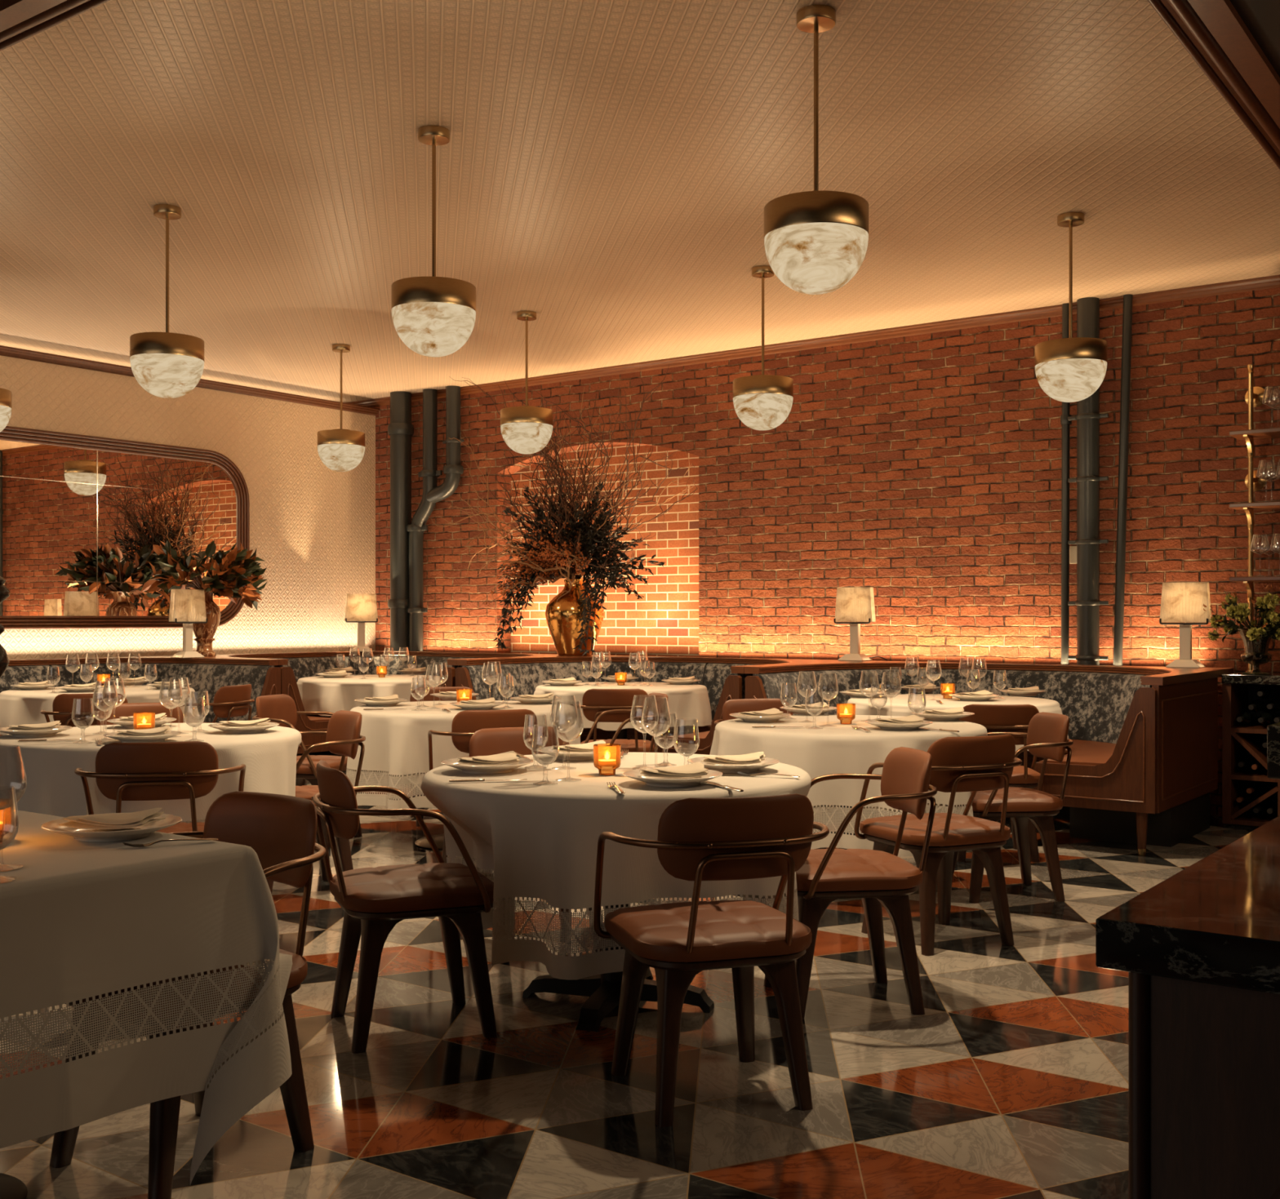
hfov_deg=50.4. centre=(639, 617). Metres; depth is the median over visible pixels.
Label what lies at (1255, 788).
wine bottle
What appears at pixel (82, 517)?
wall mirror
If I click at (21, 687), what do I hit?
dinner plate
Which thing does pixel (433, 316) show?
pendant lamp
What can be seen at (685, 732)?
seat cushion
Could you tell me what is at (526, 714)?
bowl
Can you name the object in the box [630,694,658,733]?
bowl
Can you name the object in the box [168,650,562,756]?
banquette
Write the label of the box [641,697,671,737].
bowl
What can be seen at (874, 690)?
napkin
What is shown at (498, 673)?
bowl
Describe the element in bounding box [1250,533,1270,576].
crystal glass
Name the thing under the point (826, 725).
wine glass
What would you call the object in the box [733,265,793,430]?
pendant lamp
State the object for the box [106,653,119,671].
bowl
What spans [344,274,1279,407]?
trim
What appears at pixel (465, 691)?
napkin
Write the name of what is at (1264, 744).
wine bottle
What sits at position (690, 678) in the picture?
napkin
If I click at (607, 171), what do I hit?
ceiling
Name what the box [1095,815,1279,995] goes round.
countertop
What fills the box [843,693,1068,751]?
tablecloth
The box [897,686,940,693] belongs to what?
dinner plate
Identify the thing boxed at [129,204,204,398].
pendant lamp
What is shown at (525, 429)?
pendant lamp
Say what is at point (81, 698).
bowl
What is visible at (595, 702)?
dining chair
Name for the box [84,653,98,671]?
wine glass
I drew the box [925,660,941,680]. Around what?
bowl
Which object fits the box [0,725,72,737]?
dinner plate
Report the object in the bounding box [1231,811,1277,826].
shelf
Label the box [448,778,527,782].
knife
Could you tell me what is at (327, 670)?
dinner plate
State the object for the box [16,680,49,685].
napkin
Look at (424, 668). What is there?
napkin
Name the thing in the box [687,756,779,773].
dinner plate
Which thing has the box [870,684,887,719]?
water goblet
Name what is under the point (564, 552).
branch arrangement
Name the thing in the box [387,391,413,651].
pipe
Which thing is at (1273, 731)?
countertop
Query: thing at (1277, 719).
wine bottle
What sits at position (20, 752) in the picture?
bowl
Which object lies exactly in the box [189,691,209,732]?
water goblet
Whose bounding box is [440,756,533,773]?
dinner plate
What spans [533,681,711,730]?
tablecloth
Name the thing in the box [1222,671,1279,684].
countertop
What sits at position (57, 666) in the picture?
bowl
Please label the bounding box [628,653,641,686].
wine glass
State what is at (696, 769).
napkin
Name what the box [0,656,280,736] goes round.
banquette
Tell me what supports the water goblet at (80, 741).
on the tablecloth at (53, 788)
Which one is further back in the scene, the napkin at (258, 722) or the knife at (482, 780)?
the napkin at (258, 722)
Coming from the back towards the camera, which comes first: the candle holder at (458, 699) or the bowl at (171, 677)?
the candle holder at (458, 699)
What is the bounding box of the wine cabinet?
[1222,671,1279,831]
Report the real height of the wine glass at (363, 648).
0.242 m
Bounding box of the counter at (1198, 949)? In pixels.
[1095,815,1279,1198]
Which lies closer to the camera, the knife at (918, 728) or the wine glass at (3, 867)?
the wine glass at (3, 867)
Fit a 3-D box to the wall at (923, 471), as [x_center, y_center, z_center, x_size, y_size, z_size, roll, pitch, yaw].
[2.466,-0.422,9.576,13.700,3.364,0.180,0,0,36]
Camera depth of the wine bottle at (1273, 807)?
8.08 m
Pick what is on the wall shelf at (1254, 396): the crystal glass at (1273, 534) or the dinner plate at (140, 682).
the crystal glass at (1273, 534)
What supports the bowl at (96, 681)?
on the wine glass at (104, 739)
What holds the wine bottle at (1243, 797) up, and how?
in the wine cabinet
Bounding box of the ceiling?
[0,0,1279,402]
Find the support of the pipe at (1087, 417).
attached to the wall at (923, 471)
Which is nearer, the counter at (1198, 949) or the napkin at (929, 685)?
the counter at (1198, 949)
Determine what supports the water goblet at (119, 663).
on the tablecloth at (18, 707)
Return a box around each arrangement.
[140,540,267,610]
[427,364,697,655]
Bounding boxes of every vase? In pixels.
[192,590,220,657]
[545,579,604,655]
[1235,628,1272,674]
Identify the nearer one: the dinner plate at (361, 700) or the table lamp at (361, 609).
the dinner plate at (361, 700)
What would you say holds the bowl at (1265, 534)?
on the crystal glass at (1265, 534)
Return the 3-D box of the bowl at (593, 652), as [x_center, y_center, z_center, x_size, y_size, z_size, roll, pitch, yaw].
[-0.313,0.319,10.169,0.095,0.125,0.095,0,0,-30]
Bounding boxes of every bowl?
[0,745,26,809]
[0,785,18,849]
[46,666,60,684]
[65,654,79,672]
[71,697,94,728]
[91,692,112,720]
[93,680,118,711]
[102,677,125,707]
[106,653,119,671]
[127,653,141,670]
[144,664,156,681]
[159,679,182,709]
[167,677,190,706]
[183,697,205,727]
[189,691,209,719]
[410,677,426,700]
[414,675,430,697]
[425,664,442,687]
[431,662,448,684]
[485,661,502,683]
[497,673,511,693]
[498,675,514,697]
[523,714,548,751]
[531,724,559,765]
[549,694,577,733]
[553,700,583,742]
[591,652,604,668]
[599,651,611,668]
[628,653,641,670]
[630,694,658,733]
[635,651,648,667]
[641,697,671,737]
[644,662,655,678]
[653,712,678,748]
[780,683,797,707]
[796,671,816,697]
[804,688,823,715]
[817,673,838,700]
[859,671,879,697]
[870,684,887,708]
[880,671,901,697]
[888,666,902,685]
[904,657,919,676]
[916,667,929,686]
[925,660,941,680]
[992,670,1007,689]
[1250,533,1270,554]
[1256,459,1275,479]
[1259,535,1278,555]
[1262,385,1279,406]
[1262,462,1279,482]
[1270,533,1279,553]
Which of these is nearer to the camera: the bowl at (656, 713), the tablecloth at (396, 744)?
the bowl at (656, 713)
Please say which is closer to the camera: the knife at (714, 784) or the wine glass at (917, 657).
the knife at (714, 784)
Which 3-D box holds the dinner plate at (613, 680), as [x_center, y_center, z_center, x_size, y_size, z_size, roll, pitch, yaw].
[-0.159,0.483,10.631,0.299,0.032,0.302,0,0,-38]
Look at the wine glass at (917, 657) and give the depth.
8.83 m
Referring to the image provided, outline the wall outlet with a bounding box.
[1069,546,1076,564]
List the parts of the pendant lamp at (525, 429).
ceiling plate, lamp shade, rod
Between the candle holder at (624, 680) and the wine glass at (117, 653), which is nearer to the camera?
the wine glass at (117, 653)
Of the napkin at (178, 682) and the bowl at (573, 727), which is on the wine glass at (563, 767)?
the bowl at (573, 727)
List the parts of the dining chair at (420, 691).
leg, leg, backrest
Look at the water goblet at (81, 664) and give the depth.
9.39 m
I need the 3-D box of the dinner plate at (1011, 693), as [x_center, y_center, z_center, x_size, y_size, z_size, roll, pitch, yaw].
[2.463,0.483,8.734,0.299,0.032,0.302,0,0,-7]
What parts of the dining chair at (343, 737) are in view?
leg, seat, leg, arm rail, backrest, leg, frame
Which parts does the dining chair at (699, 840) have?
leg, leg, seat, seat, arm rail, backrest, frame, leg, leg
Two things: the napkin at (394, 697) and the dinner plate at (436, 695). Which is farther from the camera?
the dinner plate at (436, 695)
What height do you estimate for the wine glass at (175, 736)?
0.242 m
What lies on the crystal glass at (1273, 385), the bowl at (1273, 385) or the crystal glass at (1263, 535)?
the bowl at (1273, 385)
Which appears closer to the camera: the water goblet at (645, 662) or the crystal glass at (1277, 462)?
the crystal glass at (1277, 462)
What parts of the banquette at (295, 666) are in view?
panel, panel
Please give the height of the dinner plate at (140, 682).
0.032 m
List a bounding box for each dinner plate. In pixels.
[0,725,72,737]
[9,684,56,689]
[40,813,182,842]
[56,685,103,692]
[102,730,182,742]
[106,717,176,728]
[110,680,151,685]
[146,683,191,688]
[208,722,279,733]
[315,672,352,677]
[324,669,357,673]
[354,698,407,706]
[396,669,431,674]
[430,693,479,700]
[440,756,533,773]
[449,702,504,710]
[510,696,560,704]
[536,745,616,760]
[542,680,582,685]
[600,676,638,682]
[622,768,722,787]
[661,679,701,684]
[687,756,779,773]
[729,712,791,722]
[779,706,836,715]
[840,690,887,697]
[865,720,933,730]
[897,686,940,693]
[911,711,974,720]
[948,693,999,701]
[999,688,1047,696]
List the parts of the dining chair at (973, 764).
leg, leg, seat, seat, arm rail, leg, backrest, frame, leg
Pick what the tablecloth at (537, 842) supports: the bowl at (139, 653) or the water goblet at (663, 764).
the water goblet at (663, 764)
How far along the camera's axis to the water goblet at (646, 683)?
10.18 m
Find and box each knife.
[17,738,80,742]
[363,708,407,710]
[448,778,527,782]
[515,752,533,759]
[704,782,743,791]
[751,726,803,728]
[918,728,959,732]
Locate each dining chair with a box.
[40,693,128,727]
[49,791,326,1198]
[74,741,245,833]
[86,702,188,726]
[177,684,254,723]
[252,694,362,848]
[266,710,365,894]
[311,760,497,1053]
[409,686,475,826]
[427,709,537,862]
[463,726,604,952]
[569,688,660,752]
[584,693,671,752]
[593,793,829,1127]
[714,698,826,848]
[763,746,937,1019]
[853,734,1022,956]
[945,711,1073,903]
[956,704,1039,862]
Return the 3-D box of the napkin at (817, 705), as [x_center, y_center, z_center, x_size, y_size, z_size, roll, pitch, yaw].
[0.878,0.462,7.064,0.197,0.044,0.124,0,0,-6]
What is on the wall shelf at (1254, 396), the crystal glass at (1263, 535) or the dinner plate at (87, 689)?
the crystal glass at (1263, 535)
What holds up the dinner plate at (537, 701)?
on the tablecloth at (396, 744)
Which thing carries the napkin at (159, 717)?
on the dinner plate at (125, 724)
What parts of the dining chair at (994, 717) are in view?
leg, backrest, frame, arm rail, leg, seat, seat, leg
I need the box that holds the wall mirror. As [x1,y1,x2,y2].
[0,426,249,630]
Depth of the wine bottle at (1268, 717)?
8.12 m
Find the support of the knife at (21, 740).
on the tablecloth at (53, 788)
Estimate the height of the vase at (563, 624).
0.625 m
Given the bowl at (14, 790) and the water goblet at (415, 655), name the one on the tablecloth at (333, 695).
the water goblet at (415, 655)
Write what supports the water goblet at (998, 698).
on the tablecloth at (899, 707)
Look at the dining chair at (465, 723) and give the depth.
6.53 m
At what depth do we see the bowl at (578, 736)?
4.16 m
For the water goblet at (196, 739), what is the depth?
5.48 m
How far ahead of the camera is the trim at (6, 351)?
11.55 m
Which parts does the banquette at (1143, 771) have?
panel, panel, panel, leg, panel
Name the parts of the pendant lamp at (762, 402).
rod, lamp shade, ceiling plate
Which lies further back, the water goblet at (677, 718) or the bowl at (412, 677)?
the bowl at (412, 677)
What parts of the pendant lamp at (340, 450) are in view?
rod, ceiling plate, lamp shade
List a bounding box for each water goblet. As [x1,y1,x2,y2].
[0,785,18,883]
[46,666,60,693]
[71,697,94,743]
[80,664,93,683]
[91,692,112,734]
[118,662,130,687]
[144,664,156,690]
[183,697,205,742]
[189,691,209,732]
[358,657,368,679]
[407,655,417,676]
[410,677,426,711]
[414,675,430,706]
[497,673,511,703]
[498,675,514,708]
[523,714,548,768]
[531,724,559,785]
[581,661,592,685]
[590,662,601,686]
[640,661,650,684]
[644,662,655,686]
[653,712,678,766]
[673,718,699,764]
[780,683,797,719]
[804,688,823,728]
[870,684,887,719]
[888,666,902,693]
[907,687,925,715]
[916,667,929,695]
[966,670,980,691]
[992,670,1007,699]
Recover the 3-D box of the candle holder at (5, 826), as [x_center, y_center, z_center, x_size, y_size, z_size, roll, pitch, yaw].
[-1.435,0.452,2.998,0.088,0.094,0.088,0,0,36]
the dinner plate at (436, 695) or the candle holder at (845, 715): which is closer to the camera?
the candle holder at (845, 715)
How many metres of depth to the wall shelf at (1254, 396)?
8.33 m
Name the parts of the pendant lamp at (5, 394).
lamp shade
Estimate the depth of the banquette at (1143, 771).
7.85 m
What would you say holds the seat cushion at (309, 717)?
on the banquette at (295, 666)
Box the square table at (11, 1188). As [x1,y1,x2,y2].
[0,1173,27,1198]
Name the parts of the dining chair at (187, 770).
backrest, frame, arm rail, seat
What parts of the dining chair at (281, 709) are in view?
backrest, arm rail, leg, leg, seat, seat, leg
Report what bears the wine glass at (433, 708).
on the tablecloth at (396, 744)
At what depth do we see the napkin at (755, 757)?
4.39 m
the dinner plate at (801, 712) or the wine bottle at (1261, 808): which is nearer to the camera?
the dinner plate at (801, 712)
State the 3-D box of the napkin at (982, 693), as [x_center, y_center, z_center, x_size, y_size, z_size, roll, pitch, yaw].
[2.023,0.462,8.223,0.197,0.044,0.124,0,0,-7]
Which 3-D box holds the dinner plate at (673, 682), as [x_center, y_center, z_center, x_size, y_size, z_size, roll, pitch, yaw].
[0.310,0.483,10.218,0.302,0.032,0.299,0,0,30]
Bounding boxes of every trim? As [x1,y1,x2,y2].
[0,0,109,50]
[0,345,380,415]
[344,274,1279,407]
[1147,0,1279,168]
[1229,0,1279,76]
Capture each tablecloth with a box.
[0,685,199,735]
[0,723,301,823]
[0,810,292,1184]
[296,675,440,715]
[346,700,580,809]
[420,752,811,980]
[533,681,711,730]
[709,715,987,857]
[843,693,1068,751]
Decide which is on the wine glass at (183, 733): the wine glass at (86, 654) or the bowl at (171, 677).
the bowl at (171, 677)
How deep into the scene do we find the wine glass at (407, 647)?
11.81 m
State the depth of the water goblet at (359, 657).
11.07 m
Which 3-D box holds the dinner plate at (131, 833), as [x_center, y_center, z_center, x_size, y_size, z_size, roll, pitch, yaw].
[-1.205,0.483,3.105,0.299,0.032,0.302,0,0,-2]
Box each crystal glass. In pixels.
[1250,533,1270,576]
[1256,459,1275,502]
[1259,535,1278,576]
[1262,385,1279,428]
[1262,462,1279,501]
[1268,389,1279,409]
[1270,533,1279,576]
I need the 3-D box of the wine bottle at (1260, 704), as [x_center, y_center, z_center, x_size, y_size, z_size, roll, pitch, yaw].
[3.715,0.531,8.183,0.075,0.075,0.309,0,0,36]
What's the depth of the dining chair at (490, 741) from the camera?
5.46 m
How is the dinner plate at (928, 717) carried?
on the tablecloth at (842, 748)
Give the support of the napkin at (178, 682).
on the dinner plate at (157, 686)
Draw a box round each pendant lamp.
[0,387,11,432]
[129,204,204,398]
[317,343,364,471]
[391,124,475,356]
[500,311,552,453]
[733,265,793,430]
[764,4,868,294]
[1035,211,1106,402]
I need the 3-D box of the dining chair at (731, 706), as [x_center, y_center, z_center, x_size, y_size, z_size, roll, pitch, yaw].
[0.700,0.852,7.198,0.600,0.817,0.528,0,0,-20]
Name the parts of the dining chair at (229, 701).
arm rail, backrest, frame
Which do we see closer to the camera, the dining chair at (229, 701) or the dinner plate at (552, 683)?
the dining chair at (229, 701)
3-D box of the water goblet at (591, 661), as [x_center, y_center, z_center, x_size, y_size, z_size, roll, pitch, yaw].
[-0.392,0.411,10.081,0.084,0.176,0.084,0,0,35]
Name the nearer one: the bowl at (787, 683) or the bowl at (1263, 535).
the bowl at (787, 683)
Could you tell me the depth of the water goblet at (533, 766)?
4.50 m
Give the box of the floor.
[0,772,1252,1198]
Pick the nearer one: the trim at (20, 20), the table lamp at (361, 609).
the trim at (20, 20)
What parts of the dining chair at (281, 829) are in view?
leg, leg, seat, seat, leg, arm rail, backrest, leg, frame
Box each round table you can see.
[414,834,444,850]
[522,903,714,1031]
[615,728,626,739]
[837,805,857,849]
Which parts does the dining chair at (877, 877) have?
leg, leg, seat, seat, arm rail, leg, leg, backrest, frame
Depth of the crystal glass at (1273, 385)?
8.18 m
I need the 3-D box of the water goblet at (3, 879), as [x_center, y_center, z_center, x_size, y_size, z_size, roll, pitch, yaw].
[-1.225,0.411,2.580,0.084,0.176,0.084,0,0,-42]
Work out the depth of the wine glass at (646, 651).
10.36 m
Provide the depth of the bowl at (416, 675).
7.62 m
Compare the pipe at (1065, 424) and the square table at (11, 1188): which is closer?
the square table at (11, 1188)
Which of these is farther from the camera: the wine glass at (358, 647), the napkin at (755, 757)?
the wine glass at (358, 647)
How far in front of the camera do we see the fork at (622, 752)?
4.95 m
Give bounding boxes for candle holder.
[0,799,11,844]
[97,674,110,687]
[133,711,155,729]
[376,666,386,677]
[456,688,471,702]
[593,743,621,775]
[614,672,626,685]
[836,703,855,724]
[940,683,955,698]
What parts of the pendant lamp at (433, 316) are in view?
rod, ceiling plate, lamp shade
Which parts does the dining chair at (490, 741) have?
backrest, leg, leg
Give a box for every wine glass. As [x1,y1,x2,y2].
[0,745,26,871]
[65,654,79,684]
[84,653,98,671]
[93,680,118,741]
[102,677,125,730]
[106,653,119,687]
[127,653,141,686]
[159,679,182,737]
[167,677,190,734]
[349,647,359,675]
[361,648,373,677]
[383,648,394,675]
[398,647,408,675]
[425,664,442,709]
[431,662,448,705]
[481,662,497,689]
[485,661,502,702]
[549,694,577,769]
[553,700,583,782]
[591,652,604,684]
[599,651,611,684]
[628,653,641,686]
[630,694,658,769]
[635,651,648,683]
[641,697,671,764]
[796,671,816,722]
[817,673,838,726]
[859,671,879,721]
[880,671,901,717]
[904,657,919,694]
[925,660,941,700]
[958,658,973,676]
[971,658,986,678]
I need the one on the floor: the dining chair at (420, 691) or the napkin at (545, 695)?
the dining chair at (420, 691)
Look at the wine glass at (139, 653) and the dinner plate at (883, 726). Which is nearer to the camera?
the dinner plate at (883, 726)
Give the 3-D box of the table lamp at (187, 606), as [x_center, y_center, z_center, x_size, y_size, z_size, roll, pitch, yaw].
[-3.514,0.044,10.558,0.158,0.530,0.300,0,0,36]
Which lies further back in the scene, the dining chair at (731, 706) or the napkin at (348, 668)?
the napkin at (348, 668)
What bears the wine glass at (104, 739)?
on the tablecloth at (53, 788)
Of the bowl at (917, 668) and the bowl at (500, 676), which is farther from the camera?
the bowl at (917, 668)
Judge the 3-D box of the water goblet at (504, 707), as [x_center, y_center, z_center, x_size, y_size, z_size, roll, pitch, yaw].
[-0.738,0.411,7.518,0.084,0.176,0.084,0,0,21]
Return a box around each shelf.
[1229,364,1279,672]
[1231,723,1272,733]
[1231,768,1277,782]
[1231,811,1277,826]
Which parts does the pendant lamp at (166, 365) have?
lamp shade, rod, ceiling plate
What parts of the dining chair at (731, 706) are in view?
arm rail, backrest, leg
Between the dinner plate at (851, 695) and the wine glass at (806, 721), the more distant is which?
the dinner plate at (851, 695)
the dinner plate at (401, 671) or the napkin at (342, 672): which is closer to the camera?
the napkin at (342, 672)
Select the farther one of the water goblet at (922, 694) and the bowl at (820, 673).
the water goblet at (922, 694)
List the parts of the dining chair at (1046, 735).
leg, leg, seat, seat, leg, arm rail, leg, backrest, frame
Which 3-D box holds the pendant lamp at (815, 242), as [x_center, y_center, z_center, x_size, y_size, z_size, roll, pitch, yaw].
[0.612,-1.617,4.723,0.362,0.973,0.362,0,0,36]
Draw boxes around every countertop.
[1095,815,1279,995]
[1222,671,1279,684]
[1266,722,1279,778]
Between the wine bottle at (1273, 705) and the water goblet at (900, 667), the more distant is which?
the water goblet at (900, 667)
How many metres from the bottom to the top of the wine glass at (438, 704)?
0.242 m
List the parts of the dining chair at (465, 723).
leg, arm rail, backrest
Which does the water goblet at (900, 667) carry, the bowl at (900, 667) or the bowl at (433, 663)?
the bowl at (900, 667)
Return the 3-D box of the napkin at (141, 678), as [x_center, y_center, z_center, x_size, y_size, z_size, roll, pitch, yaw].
[-3.793,0.462,10.120,0.197,0.044,0.124,0,0,-6]
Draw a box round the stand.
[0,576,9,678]
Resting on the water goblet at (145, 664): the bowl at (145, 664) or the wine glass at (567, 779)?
the bowl at (145, 664)
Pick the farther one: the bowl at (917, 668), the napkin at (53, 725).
the bowl at (917, 668)
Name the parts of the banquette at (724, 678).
panel, panel, panel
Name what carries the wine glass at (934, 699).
on the tablecloth at (899, 707)
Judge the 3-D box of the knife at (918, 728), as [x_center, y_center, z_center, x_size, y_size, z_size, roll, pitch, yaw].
[1.317,0.493,5.993,0.020,0.007,0.237,0,0,-32]
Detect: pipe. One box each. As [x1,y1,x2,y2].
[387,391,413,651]
[406,385,464,651]
[1060,302,1071,663]
[1067,297,1108,665]
[1113,293,1133,665]
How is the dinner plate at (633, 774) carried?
on the tablecloth at (537, 842)
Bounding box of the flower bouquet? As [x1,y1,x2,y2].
[1203,584,1279,644]
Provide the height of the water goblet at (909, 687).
0.176 m
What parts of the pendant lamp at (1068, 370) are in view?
ceiling plate, rod, lamp shade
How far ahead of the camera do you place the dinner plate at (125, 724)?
6.15 m
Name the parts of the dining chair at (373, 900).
frame, backrest, leg, leg, arm rail, seat, seat, leg, leg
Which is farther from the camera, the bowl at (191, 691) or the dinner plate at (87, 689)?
the dinner plate at (87, 689)
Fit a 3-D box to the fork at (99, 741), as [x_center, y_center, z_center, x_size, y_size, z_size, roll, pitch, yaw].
[-2.143,0.491,5.387,0.026,0.010,0.198,0,0,-24]
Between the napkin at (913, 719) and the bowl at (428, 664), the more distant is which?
the bowl at (428, 664)
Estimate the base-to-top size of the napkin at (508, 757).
0.044 m
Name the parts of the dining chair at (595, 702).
backrest, frame, seat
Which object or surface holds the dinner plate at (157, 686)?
on the tablecloth at (18, 707)
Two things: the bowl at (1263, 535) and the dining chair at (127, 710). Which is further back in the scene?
the bowl at (1263, 535)
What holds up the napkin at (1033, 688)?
on the dinner plate at (1011, 693)
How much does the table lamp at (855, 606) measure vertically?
0.530 m
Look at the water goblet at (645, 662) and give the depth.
9.92 m
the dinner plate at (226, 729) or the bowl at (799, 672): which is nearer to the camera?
the dinner plate at (226, 729)
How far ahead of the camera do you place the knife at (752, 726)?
6.14 m
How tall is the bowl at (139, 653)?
0.125 m
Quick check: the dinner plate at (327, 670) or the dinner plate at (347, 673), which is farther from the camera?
the dinner plate at (327, 670)
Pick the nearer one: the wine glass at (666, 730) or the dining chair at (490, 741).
the wine glass at (666, 730)
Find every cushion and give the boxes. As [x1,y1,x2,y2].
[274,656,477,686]
[306,714,330,721]
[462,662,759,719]
[579,720,713,740]
[752,669,1152,743]
[1027,739,1115,765]
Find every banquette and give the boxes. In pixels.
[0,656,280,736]
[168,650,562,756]
[455,654,847,755]
[744,660,1233,856]
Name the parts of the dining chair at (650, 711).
arm rail, backrest, frame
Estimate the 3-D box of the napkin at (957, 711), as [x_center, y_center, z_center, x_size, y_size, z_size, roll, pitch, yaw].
[1.487,0.462,6.661,0.197,0.044,0.124,0,0,14]
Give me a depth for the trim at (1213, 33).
4.99 m
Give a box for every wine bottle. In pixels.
[1236,711,1257,724]
[1236,790,1257,804]
[1237,754,1256,768]
[1246,781,1266,795]
[1248,698,1268,712]
[1251,760,1266,771]
[1253,799,1271,814]
[1257,685,1277,698]
[1257,711,1276,724]
[1262,737,1266,748]
[1266,697,1279,711]
[1266,800,1277,814]
[1274,712,1279,723]
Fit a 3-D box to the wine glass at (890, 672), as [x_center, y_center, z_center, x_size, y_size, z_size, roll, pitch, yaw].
[1.193,0.378,6.457,0.095,0.242,0.095,0,0,-23]
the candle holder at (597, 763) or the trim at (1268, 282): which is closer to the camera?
the candle holder at (597, 763)
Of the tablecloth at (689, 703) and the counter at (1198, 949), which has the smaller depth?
the counter at (1198, 949)
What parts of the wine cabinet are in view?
panel, panel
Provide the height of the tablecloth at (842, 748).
0.502 m
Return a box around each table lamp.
[168,589,207,657]
[344,593,377,651]
[833,586,887,661]
[1159,582,1211,667]
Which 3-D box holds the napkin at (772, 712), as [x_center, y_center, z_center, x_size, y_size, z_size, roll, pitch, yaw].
[0.582,0.462,6.558,0.197,0.044,0.124,0,0,-11]
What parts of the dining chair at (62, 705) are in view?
arm rail, frame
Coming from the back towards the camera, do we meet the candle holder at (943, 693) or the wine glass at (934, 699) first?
the candle holder at (943, 693)
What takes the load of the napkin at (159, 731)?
on the dinner plate at (162, 738)
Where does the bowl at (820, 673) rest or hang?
on the wine glass at (826, 725)
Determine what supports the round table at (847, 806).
on the floor
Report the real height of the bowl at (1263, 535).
0.120 m
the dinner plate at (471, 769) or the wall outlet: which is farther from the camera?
the wall outlet
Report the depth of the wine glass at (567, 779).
4.16 m
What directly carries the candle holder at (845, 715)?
on the tablecloth at (842, 748)
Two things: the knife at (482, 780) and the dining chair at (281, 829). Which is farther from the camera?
the knife at (482, 780)
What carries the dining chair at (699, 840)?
on the floor
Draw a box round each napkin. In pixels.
[6,720,61,730]
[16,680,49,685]
[58,808,164,829]
[64,682,97,688]
[115,725,171,736]
[116,676,145,681]
[116,713,166,722]
[152,680,186,684]
[217,718,271,727]
[322,670,346,674]
[329,666,352,671]
[363,694,399,701]
[401,666,426,671]
[438,688,469,695]
[457,751,519,765]
[458,697,495,704]
[517,693,554,699]
[548,677,576,682]
[551,740,607,752]
[607,674,632,678]
[639,762,708,777]
[668,676,695,680]
[701,751,765,764]
[737,708,783,716]
[790,702,829,709]
[846,687,881,693]
[875,715,924,724]
[903,683,936,688]
[923,707,964,715]
[955,689,993,696]
[1007,686,1039,691]
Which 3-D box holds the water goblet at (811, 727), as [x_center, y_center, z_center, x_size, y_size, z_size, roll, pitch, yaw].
[0.786,0.411,6.119,0.084,0.176,0.084,0,0,34]
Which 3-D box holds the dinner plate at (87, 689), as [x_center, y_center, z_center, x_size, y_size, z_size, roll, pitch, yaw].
[-3.786,0.483,9.192,0.299,0.032,0.302,0,0,-42]
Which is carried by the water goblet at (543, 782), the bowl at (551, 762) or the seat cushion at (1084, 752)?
the bowl at (551, 762)
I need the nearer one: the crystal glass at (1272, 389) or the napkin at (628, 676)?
the crystal glass at (1272, 389)
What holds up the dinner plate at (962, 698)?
on the tablecloth at (899, 707)
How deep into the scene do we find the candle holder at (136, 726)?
5.78 m
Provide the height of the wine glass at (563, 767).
0.242 m
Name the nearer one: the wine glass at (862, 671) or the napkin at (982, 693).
the wine glass at (862, 671)
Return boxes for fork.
[95,738,102,745]
[122,838,217,847]
[606,782,625,793]
[620,749,628,757]
[737,771,799,777]
[851,725,871,731]
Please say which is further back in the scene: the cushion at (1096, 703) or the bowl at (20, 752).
the cushion at (1096, 703)
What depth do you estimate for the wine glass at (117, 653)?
9.82 m
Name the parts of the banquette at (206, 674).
panel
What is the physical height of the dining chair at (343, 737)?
0.817 m
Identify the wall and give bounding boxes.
[0,355,375,660]
[373,287,1279,817]
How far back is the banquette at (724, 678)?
10.44 m
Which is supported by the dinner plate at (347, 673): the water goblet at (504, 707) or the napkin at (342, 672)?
the napkin at (342, 672)
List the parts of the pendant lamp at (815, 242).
rod, ceiling plate, lamp shade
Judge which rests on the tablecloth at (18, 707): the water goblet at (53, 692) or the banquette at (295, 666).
the water goblet at (53, 692)

